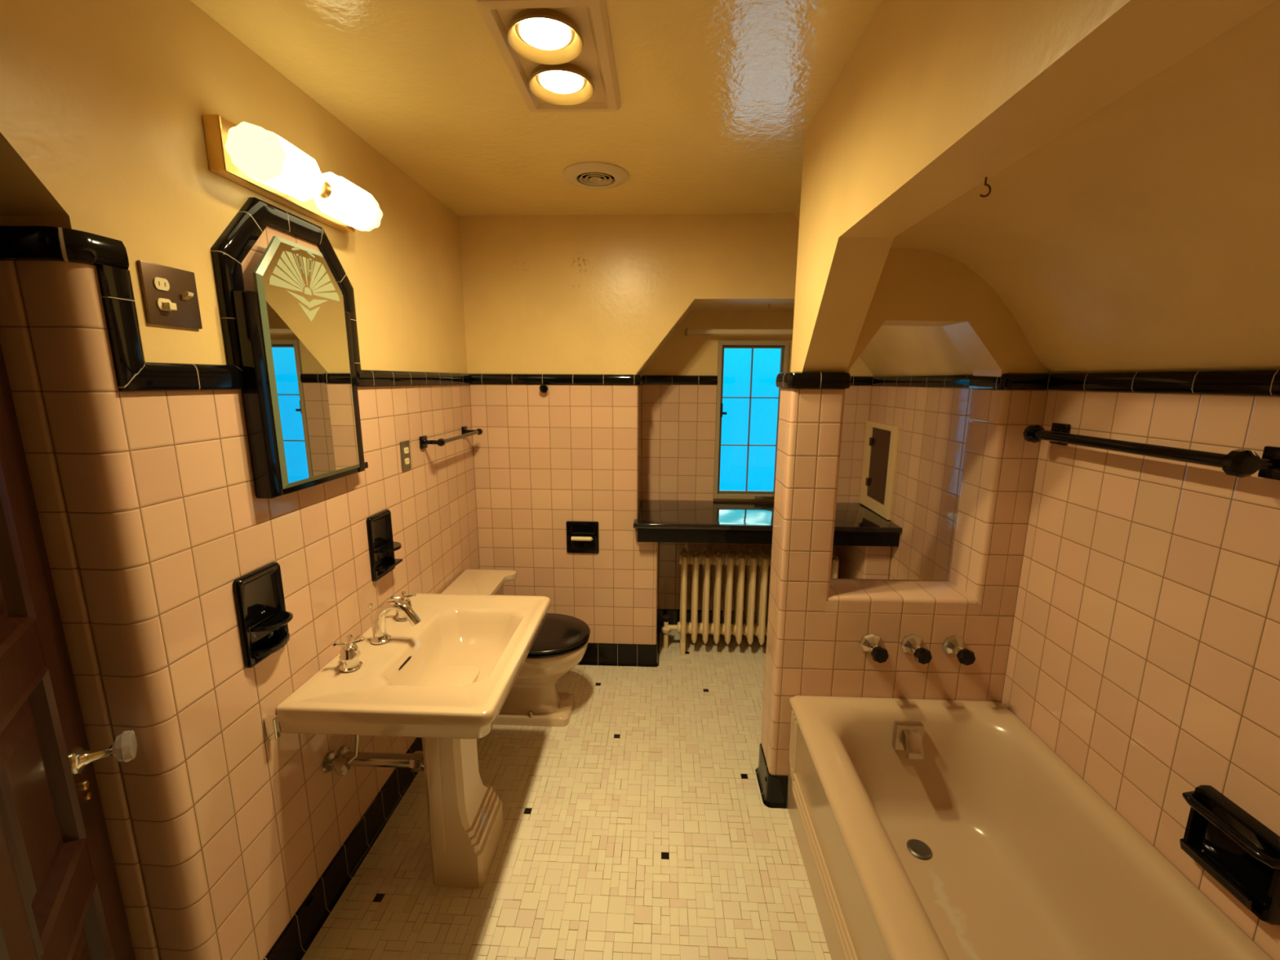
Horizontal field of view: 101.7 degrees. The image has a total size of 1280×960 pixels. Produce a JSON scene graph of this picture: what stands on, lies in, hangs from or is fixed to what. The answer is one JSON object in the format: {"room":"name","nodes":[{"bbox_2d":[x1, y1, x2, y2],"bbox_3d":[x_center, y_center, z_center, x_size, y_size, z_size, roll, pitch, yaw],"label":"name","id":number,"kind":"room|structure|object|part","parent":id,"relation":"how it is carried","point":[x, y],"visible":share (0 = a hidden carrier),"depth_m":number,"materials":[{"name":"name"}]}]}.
{"room":"bathroom","nodes":[
{"label":"bathroom","id":0,"kind":"room"},
{"bbox_2d":[0,0,479,959],"bbox_3d":[-1.193,0.153,1.280,0.500,2.355,3.150,1,11,2],"label":"wall","id":1,"kind":"structure","parent":0,"point":[149,511],"depth_m":1.12,"materials":[{"name":"pink tile"}]},
{"bbox_2d":[0,342,137,959],"bbox_3d":[-0.837,0.430,0.689,0.124,2.022,0.800,-7,13,-35],"label":"door","id":2,"kind":"structure","parent":1,"relation":"in","point":[61,898],"depth_m":0.87,"materials":[{"name":"red wood"}]},
{"bbox_3d":[-0.768,0.560,0.564,0.026,0.350,0.250,-7,13,-35],"label":"panel","id":3,"kind":"part","parent":2,"relation":"part of","materials":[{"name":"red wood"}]},
{"bbox_3d":[-0.952,0.090,0.740,0.026,0.345,0.250,-7,13,-35],"label":"panel","id":4,"kind":"part","parent":2,"relation":"part of","materials":[{"name":"red wood"}]},
{"bbox_3d":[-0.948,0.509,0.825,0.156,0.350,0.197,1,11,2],"label":"panel","id":5,"kind":"part","parent":2,"relation":"part of","materials":[{"name":"red wood"}]},
{"bbox_3d":[-0.956,0.944,0.903,0.026,0.365,0.250,-7,13,-35],"label":"panel","id":6,"kind":"part","parent":2,"relation":"part of","materials":[{"name":"red wood"}]},
{"bbox_3d":[-1.022,0.517,0.978,0.050,0.050,0.050,-7,13,-35],"label":"knob stem","id":7,"kind":"part","parent":2,"relation":"part of","materials":[{"name":"silver metal"}]},
{"bbox_3d":[-0.989,0.512,1.002,0.032,0.058,0.058,-7,13,-35],"label":"glass knob","id":8,"kind":"part","parent":2,"relation":"part of","materials":[{"name":"white"}]},
{"bbox_2d":[137,260,202,328],"bbox_3d":[-0.945,-0.373,1.060,0.024,0.117,0.118,1,11,2],"label":"switch plate","id":9,"kind":"object","parent":1,"relation":"attached to","point":[170,295],"visible":1,"depth_m":1.05,"materials":[{"name":"brown metal"}]},
{"bbox_2d":[153,276,169,290],"bbox_3d":[-0.949,-0.388,1.033,0.004,0.023,0.031,1,11,2],"label":"outlet","id":10,"kind":"object","parent":9,"relation":"attached to","point":[160,283],"depth_m":1.03,"materials":[{"name":"beige plastic"}]},
{"bbox_2d":[156,297,171,311],"bbox_3d":[-0.949,-0.350,1.040,0.004,0.023,0.031,1,11,2],"label":"outlet","id":11,"kind":"object","parent":9,"relation":"attached to","point":[162,304],"depth_m":1.03,"materials":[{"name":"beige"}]},
{"bbox_2d":[0,197,471,391],"bbox_3d":[-1.131,-0.548,1.752,0.464,0.454,1.814,1,11,2],"label":"trim","id":12,"kind":"structure","parent":1,"relation":"attached to","point":[109,256],"depth_m":1.09,"materials":[{"name":"black tile"}]},
{"bbox_2d":[232,561,293,667],"bbox_3d":[-0.909,0.332,1.295,0.070,0.226,0.138,1,11,2],"label":"soap dish","id":13,"kind":"object","parent":1,"relation":"attached to","point":[263,619],"visible":1,"depth_m":1.28,"materials":[{"name":"black ceramic"}]},
{"bbox_2d":[249,610,293,631],"bbox_3d":[-0.903,0.352,1.299,0.058,0.010,0.104,1,11,2],"label":"shelf","id":14,"kind":"object","parent":13,"relation":"attached to","point":[268,620],"depth_m":1.29,"materials":[{"name":"black ceramic"}]},
{"bbox_2d":[201,114,382,232],"bbox_3d":[-0.863,-0.774,1.369,0.151,0.124,0.502,1,11,2],"label":"vanity light","id":15,"kind":"object","parent":1,"relation":"attached to","point":[256,158],"visible":1,"depth_m":1.22,"materials":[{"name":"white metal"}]},
{"bbox_3d":[-0.853,-0.744,1.230,0.118,0.118,0.219,1,11,2],"label":"lamp shade","id":16,"kind":"part","parent":15,"relation":"part of","materials":[{"name":"white glass"}]},
{"bbox_3d":[-0.860,-0.774,1.375,0.076,0.052,0.068,1,11,2],"label":"arm","id":17,"kind":"part","parent":15,"relation":"part of","materials":[{"name":"gold metal"}]},
{"bbox_3d":[-0.841,-0.797,1.504,0.118,0.118,0.219,1,11,2],"label":"lamp shade","id":18,"kind":"part","parent":15,"relation":"part of","materials":[{"name":"white glass"}]},
{"bbox_2d":[231,235,368,498],"bbox_3d":[-0.903,-0.303,1.425,0.053,0.630,0.432,1,11,2],"label":"mirror","id":19,"kind":"object","parent":1,"relation":"attached to","point":[300,393],"visible":1,"depth_m":1.34,"materials":[{"name":"black mirror"}]},
{"bbox_2d":[263,737,422,959],"bbox_3d":[-1.083,1.136,2.071,0.358,0.128,1.818,1,11,2],"label":"baseboard","id":20,"kind":"structure","parent":1,"relation":"attached to","point":[300,933],"depth_m":1.63,"materials":[{"name":"black tile"}]},
{"bbox_2d":[366,509,402,581],"bbox_3d":[-0.884,0.229,1.840,0.072,0.228,0.138,1,11,2],"label":"holder","id":21,"kind":"object","parent":1,"relation":"attached to","point":[382,547],"visible":1,"depth_m":1.83,"materials":[{"name":"black ceramic"}]},
{"bbox_2d":[375,541,401,553],"bbox_3d":[-0.878,0.238,1.841,0.060,0.010,0.104,1,11,2],"label":"shelf","id":22,"kind":"object","parent":21,"relation":"attached to","point":[381,547],"depth_m":1.83,"materials":[{"name":"black ceramic"}]},
{"bbox_2d":[400,440,411,471],"bbox_3d":[-0.904,-0.094,2.014,0.009,0.113,0.068,1,11,2],"label":"wall outlet","id":23,"kind":"object","parent":1,"relation":"attached to","point":[404,446],"visible":1,"depth_m":2.00,"materials":[{"name":"grey metal"}]},
{"bbox_2d":[404,447,408,453],"bbox_3d":[-0.901,-0.114,2.010,0.004,0.023,0.031,1,11,2],"label":"outlet","id":24,"kind":"object","parent":23,"relation":"attached to","point":[406,449],"depth_m":2.01,"materials":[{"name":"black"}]},
{"bbox_2d":[404,457,409,464],"bbox_3d":[-0.901,-0.073,2.017,0.004,0.023,0.031,1,11,2],"label":"outlet","id":25,"kind":"object","parent":23,"relation":"attached to","point":[406,460],"depth_m":2.02,"materials":[{"name":"beige plastic"}]},
{"bbox_2d":[419,426,482,448],"bbox_3d":[-0.844,-0.199,2.377,0.096,0.052,0.506,1,11,2],"label":"towel bar","id":26,"kind":"object","parent":1,"relation":"attached to","point":[424,442],"visible":1,"depth_m":2.20,"materials":[{"name":"black metal"}]},
{"bbox_3d":[-0.869,-0.156,2.155,0.066,0.052,0.052,1,11,2],"label":"post","id":27,"kind":"part","parent":26,"relation":"part of","materials":[{"name":"black ceramic"}]},
{"bbox_3d":[-0.849,-0.241,2.600,0.066,0.052,0.052,1,11,2],"label":"post","id":28,"kind":"part","parent":26,"relation":"part of","materials":[{"name":"black ceramic"}]},
{"bbox_2d":[190,0,882,216],"bbox_3d":[-0.276,-1.073,1.284,3.300,0.060,3.700,1,11,2],"label":"ceiling","id":29,"kind":"structure","parent":0,"point":[720,100],"depth_m":1.45,"materials":[{"name":"beige paint"}]},
{"bbox_2d":[474,0,621,112],"bbox_3d":[-0.199,-1.023,1.280,0.270,0.034,0.470,1,11,2],"label":"recessed light","id":30,"kind":"object","parent":29,"relation":"in","point":[558,55],"visible":1,"depth_m":1.23,"materials":[{"name":"brown paint"}]},
{"bbox_3d":[-0.213,-1.000,1.173,0.114,0.012,0.114,1,11,2],"label":"bulb","id":31,"kind":"part","parent":30,"relation":"part of","materials":[{"name":"white glass"}]},
{"bbox_3d":[-0.205,-1.036,1.360,0.114,0.012,0.114,1,11,2],"label":"bulb","id":32,"kind":"part","parent":30,"relation":"part of","materials":[{"name":"white glass"}]},
{"bbox_2d":[562,161,628,189],"bbox_3d":[-0.171,-1.174,2.025,0.256,0.018,0.256,1,11,2],"label":"ceiling vent","id":33,"kind":"object","parent":29,"relation":"in","point":[588,175],"visible":1,"depth_m":1.99,"materials":[{"name":"white metal"}]},
{"bbox_2d":[301,628,831,959],"bbox_3d":[-0.290,1.278,1.685,3.300,0.001,3.600,1,11,2],"label":"floor","id":34,"kind":"structure","parent":0,"point":[638,827],"depth_m":1.79,"materials":[{"name":"beige tile"}]},
{"bbox_2d":[263,591,550,888],"bbox_3d":[-0.649,0.822,1.740,0.564,0.873,0.788,1,11,2],"label":"pedestal sink","id":35,"kind":"object","parent":34,"relation":"on","point":[440,669],"visible":1,"depth_m":1.60,"materials":[{"name":"beige ceramic"}]},
{"bbox_3d":[-0.882,0.855,1.544,0.044,0.038,0.024,1,11,2],"label":"valve handle","id":36,"kind":"part","parent":35,"relation":"part of","materials":[{"name":"silver metal"}]},
{"bbox_2d":[331,634,364,671],"bbox_3d":[-0.854,0.510,1.534,0.080,0.085,0.080,1,11,2],"label":"tap","id":37,"kind":"object","parent":35,"relation":"on","point":[349,660],"depth_m":1.52,"materials":[{"name":"silver metal"}]},
{"bbox_3d":[-0.869,0.460,1.691,0.016,0.126,0.016,1,11,2],"label":"drain lift rod","id":38,"kind":"part","parent":35,"relation":"part of","materials":[{"name":"silver metal"}]},
{"bbox_3d":[-0.792,0.456,1.687,0.166,0.136,0.060,1,11,2],"label":"spout","id":39,"kind":"part","parent":35,"relation":"part of","materials":[{"name":"silver metal"}]},
{"bbox_2d":[390,591,416,620],"bbox_3d":[-0.840,0.449,1.856,0.080,0.085,0.080,1,11,2],"label":"tap","id":40,"kind":"object","parent":35,"relation":"on","point":[397,615],"depth_m":1.84,"materials":[{"name":"silver metal"}]},
{"bbox_2d":[275,593,550,739],"bbox_3d":[-0.646,0.590,1.716,0.564,0.136,0.746,1,11,2],"label":"basin","id":41,"kind":"object","parent":35,"relation":"in","point":[449,674],"depth_m":1.56,"materials":[{"name":"beige ceramic"}]},
{"bbox_2d":[441,568,590,726],"bbox_3d":[-0.561,0.806,2.457,0.657,0.635,0.444,1,11,2],"label":"toilet","id":42,"kind":"object","parent":34,"relation":"on","point":[534,699],"visible":0.49,"depth_m":2.41,"materials":[{"name":"beige ceramic"}]},
{"bbox_3d":[-0.756,0.508,2.409,0.263,0.033,0.444,1,11,2],"label":"tank lid","id":43,"kind":"part","parent":42,"relation":"part of","materials":[{"name":"beige ceramic"}]},
{"bbox_3d":[-0.784,0.636,2.434,0.197,0.225,0.410,1,11,2],"label":"tank","id":44,"kind":"part","parent":42,"relation":"part of","materials":[{"name":"beige ceramic"}]},
{"bbox_3d":[-0.532,0.930,2.480,0.580,0.383,0.360,1,11,2],"label":"bowl","id":45,"kind":"part","parent":42,"relation":"part of","materials":[{"name":"beige ceramic"}]},
{"bbox_3d":[-0.456,0.730,2.438,0.440,0.024,0.380,1,11,2],"label":"seat","id":46,"kind":"part","parent":42,"relation":"part of","materials":[{"name":"black plastic"}]},
{"bbox_3d":[-0.456,0.710,2.434,0.448,0.026,0.388,1,11,2],"label":"lid","id":47,"kind":"part","parent":42,"relation":"part of","materials":[{"name":"black plastic"}]},
{"bbox_2d":[662,546,839,655],"bbox_3d":[0.627,0.712,3.055,0.995,0.606,0.218,1,11,2],"label":"radiator","id":48,"kind":"object","parent":34,"relation":"on","point":[737,628],"visible":0.58,"depth_m":2.98,"materials":[{"name":"beige metal"}]},
{"bbox_2d":[786,695,1273,959],"bbox_3d":[0.875,1.148,1.161,0.748,0.466,1.523,1,11,2],"label":"bathtub","id":49,"kind":"object","parent":34,"relation":"on","point":[924,828],"visible":1,"depth_m":1.50,"materials":[{"name":"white ceramic"}]},
{"bbox_3d":[0.916,0.880,1.759,0.092,0.097,0.080,1,11,2],"label":"spout","id":50,"kind":"part","parent":49,"relation":"part of","materials":[{"name":"silver metal"}]},
{"bbox_2d":[458,213,907,644],"bbox_3d":[0.274,-0.164,2.973,2.320,2.355,0.560,1,11,2],"label":"wall","id":51,"kind":"structure","parent":0,"point":[560,294],"depth_m":2.71,"materials":[{"name":"tile"}]},
{"bbox_2d":[539,384,547,392],"bbox_3d":[-0.485,-0.463,2.640,0.044,0.044,0.045,1,11,2],"label":"robe hook","id":52,"kind":"object","parent":51,"relation":"attached to","point":[543,388],"visible":1,"depth_m":2.62,"materials":[{"name":"black ceramic"}]},
{"bbox_2d":[469,373,644,385],"bbox_3d":[-0.425,-0.555,2.871,0.882,0.054,0.474,1,11,2],"label":"trim","id":53,"kind":"structure","parent":51,"relation":"attached to","point":[476,378],"depth_m":2.64,"materials":[{"name":"black tile"}]},
{"bbox_2d":[565,520,599,553],"bbox_3d":[-0.309,0.311,2.785,0.174,0.177,0.037,1,11,2],"label":"toilet paper holder","id":54,"kind":"object","parent":51,"relation":"attached to","point":[582,537],"visible":1,"depth_m":2.80,"materials":[{"name":"black ceramic"}]},
{"bbox_3d":[-0.374,0.311,2.789,0.016,0.035,0.028,1,11,2],"label":"arm","id":55,"kind":"part","parent":54,"relation":"part of","materials":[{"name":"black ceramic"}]},
{"bbox_3d":[-0.244,0.312,2.784,0.016,0.035,0.028,1,11,2],"label":"arm","id":56,"kind":"part","parent":54,"relation":"part of","materials":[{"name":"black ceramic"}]},
{"bbox_2d":[576,608,766,666],"bbox_3d":[0.163,0.939,3.130,2.075,0.128,0.480,1,11,2],"label":"baseboard","id":57,"kind":"structure","parent":51,"relation":"attached to","point":[596,654],"depth_m":2.92,"materials":[{"name":"black tile"}]},
{"bbox_2d":[641,374,717,384],"bbox_3d":[0.232,-0.591,3.075,0.444,0.054,0.026,1,11,2],"label":"trim","id":58,"kind":"structure","parent":51,"relation":"attached to","point":[648,379],"depth_m":3.06,"materials":[{"name":"black tile"}]},
{"bbox_2d":[684,328,793,336],"bbox_3d":[0.715,-0.840,2.963,0.909,0.034,0.112,1,11,2],"label":"curtain rod","id":59,"kind":"object","parent":51,"relation":"attached to","point":[686,331],"visible":0.51,"depth_m":2.92,"materials":[{"name":"beige paint"}]},
{"bbox_3d":[0.713,-0.832,2.923,0.895,0.026,0.012,1,11,2],"label":"rod","id":60,"kind":"part","parent":59,"relation":"part of","materials":[{"name":"beige paint"}]},
{"bbox_2d":[713,341,789,499],"bbox_3d":[0.657,-0.344,3.107,0.408,0.938,0.116,1,11,2],"label":"window","id":61,"kind":"structure","parent":51,"relation":"in","point":[784,346],"depth_m":3.10,"materials":[{"name":"blue glass"}]},
{"bbox_2d":[633,499,902,546],"bbox_3d":[0.655,0.232,2.932,1.358,0.105,0.553,1,11,2],"label":"window sill","id":62,"kind":"structure","parent":51,"relation":"attached to","point":[715,522],"depth_m":2.71,"materials":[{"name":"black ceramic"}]},
{"bbox_2d":[859,420,900,519],"bbox_3d":[1.327,-0.068,2.911,0.024,0.494,0.403,1,11,2],"label":"upper cabinet","id":63,"kind":"object","parent":51,"relation":"attached to","point":[882,440],"visible":1,"depth_m":2.88,"materials":[{"name":"brown paint"}]},
{"bbox_3d":[1.333,-0.082,2.896,0.011,0.398,0.256,1,11,2],"label":"door","id":64,"kind":"part","parent":63,"relation":"part of","materials":[{"name":"beige wood"}]},
{"bbox_2d":[760,112,1049,783],"bbox_3d":[0.908,0.060,1.819,0.830,2.355,0.175,1,11,2],"label":"wall partition","id":65,"kind":"structure","parent":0,"point":[817,623],"depth_m":1.78,"materials":[{"name":"tile"}]},
{"bbox_2d":[755,743,788,808],"bbox_3d":[0.878,1.154,2.029,0.817,0.128,0.211,1,11,2],"label":"baseboard","id":66,"kind":"structure","parent":65,"relation":"attached to","point":[773,788],"depth_m":1.96,"materials":[{"name":"black tile"}]},
{"bbox_2d":[775,371,851,388],"bbox_3d":[0.581,-0.336,1.757,0.201,0.054,0.204,1,11,2],"label":"trim","id":67,"kind":"structure","parent":65,"relation":"attached to","point":[794,380],"depth_m":1.66,"materials":[{"name":"black tile"}]},
{"bbox_2d":[859,632,888,663],"bbox_3d":[0.809,0.583,1.785,0.080,0.080,0.093,1,11,2],"label":"tub valve","id":68,"kind":"object","parent":65,"relation":"attached to","point":[871,643],"visible":1,"depth_m":1.80,"materials":[{"name":"silver metal"}]},
{"bbox_3d":[0.809,0.583,1.787,0.028,0.028,0.040,1,11,2],"label":"stem","id":69,"kind":"part","parent":68,"relation":"part of","materials":[{"name":"silver metal"}]},
{"bbox_3d":[0.807,0.588,1.756,0.056,0.056,0.034,1,11,2],"label":"knob","id":70,"kind":"part","parent":68,"relation":"part of","materials":[{"name":"black plastic"}]},
{"bbox_2d":[900,634,932,664],"bbox_3d":[0.951,0.585,1.780,0.080,0.080,0.093,1,11,2],"label":"tub valve","id":71,"kind":"object","parent":65,"relation":"attached to","point":[913,644],"visible":1,"depth_m":1.80,"materials":[{"name":"silver metal"}]},
{"bbox_3d":[0.951,0.585,1.781,0.028,0.028,0.040,1,11,2],"label":"stem","id":72,"kind":"part","parent":71,"relation":"part of","materials":[{"name":"silver metal"}]},
{"bbox_3d":[0.949,0.590,1.750,0.056,0.056,0.034,1,11,2],"label":"knob","id":73,"kind":"part","parent":71,"relation":"part of","materials":[{"name":"black ceramic"}]},
{"bbox_2d":[942,635,975,665],"bbox_3d":[1.093,0.587,1.774,0.080,0.080,0.093,1,11,2],"label":"tub valve","id":74,"kind":"object","parent":65,"relation":"attached to","point":[953,646],"visible":1,"depth_m":1.79,"materials":[{"name":"silver metal"}]},
{"bbox_3d":[1.093,0.586,1.775,0.028,0.028,0.040,1,11,2],"label":"stem","id":75,"kind":"part","parent":74,"relation":"part of","materials":[{"name":"silver metal"}]},
{"bbox_3d":[1.091,0.592,1.745,0.056,0.056,0.034,1,11,2],"label":"knob","id":76,"kind":"part","parent":74,"relation":"part of","materials":[{"name":"black plastic"}]},
{"bbox_2d":[793,205,1279,959],"bbox_3d":[1.031,0.136,1.427,0.730,2.355,3.640,1,11,2],"label":"wall","id":77,"kind":"structure","parent":0,"point":[1144,648],"depth_m":1.32,"materials":[{"name":"tile"}]},
{"bbox_2d":[850,374,971,387],"bbox_3d":[1.091,-0.464,2.437,0.491,0.054,1.252,1,11,2],"label":"trim","id":78,"kind":"structure","parent":77,"relation":"attached to","point":[949,380],"depth_m":2.48,"materials":[{"name":"black tile"}]},
{"bbox_2d":[968,368,1279,395],"bbox_3d":[1.179,-0.128,0.688,0.160,0.054,2.300,1,11,2],"label":"trim","id":79,"kind":"structure","parent":77,"relation":"attached to","point":[1260,382],"depth_m":1.29,"materials":[{"name":"black tile"}]},
{"bbox_2d":[1022,422,1279,480],"bbox_3d":[1.218,-0.087,1.305,0.109,0.064,0.644,1,11,2],"label":"towel bar","id":80,"kind":"object","parent":77,"relation":"attached to","point":[1239,463],"visible":1,"depth_m":1.13,"materials":[{"name":"black metal"}]},
{"bbox_3d":[1.251,-0.141,1.589,0.068,0.064,0.064,1,11,2],"label":"post","id":81,"kind":"part","parent":80,"relation":"part of","materials":[{"name":"black ceramic"}]},
{"bbox_3d":[1.226,-0.032,1.020,0.068,0.064,0.064,1,11,2],"label":"post","id":82,"kind":"part","parent":80,"relation":"part of","materials":[{"name":"black ceramic"}]},
{"bbox_2d":[1179,784,1279,924],"bbox_3d":[1.225,0.771,1.087,0.054,0.172,0.185,1,11,2],"label":"soap dish","id":83,"kind":"object","parent":77,"relation":"attached to","point":[1239,851],"visible":1,"depth_m":1.08,"materials":[{"name":"black ceramic"}]},
{"bbox_2d":[1179,838,1264,911],"bbox_3d":[1.220,0.828,1.097,0.040,0.033,0.137,1,11,2],"label":"tray","id":84,"kind":"object","parent":83,"relation":"on","point":[1243,886],"depth_m":1.09,"materials":[{"name":"black ceramic"}]},
{"bbox_3d":[1.220,0.717,1.077,0.044,0.023,0.185,1,11,2],"label":"grab rail","id":85,"kind":"part","parent":83,"relation":"part of","materials":[{"name":"black ceramic"}]},
{"bbox_2d":[801,0,1275,372],"bbox_3d":[0.547,-0.516,0.558,0.140,0.752,2.137,1,11,2],"label":"wall","id":86,"kind":"structure","parent":0,"point":[934,100],"depth_m":0.87,"materials":[{"name":"beige paint"}]},
{"bbox_2d":[979,177,991,197],"bbox_3d":[0.628,-0.531,0.946,0.020,0.034,0.004,1,11,2],"label":"ceiling hook","id":87,"kind":"object","parent":86,"relation":"attached to","point":[985,178],"visible":1,"depth_m":0.94,"materials":[{"name":"brown metal"}]},
{"bbox_2d":[889,0,1279,373],"bbox_3d":[0.990,-0.508,0.544,0.755,0.757,2.145,1,11,2],"label":"ceiling","id":88,"kind":"structure","parent":0,"point":[1144,235],"depth_m":1.04,"materials":[{"name":"beige paint"}]}
]}

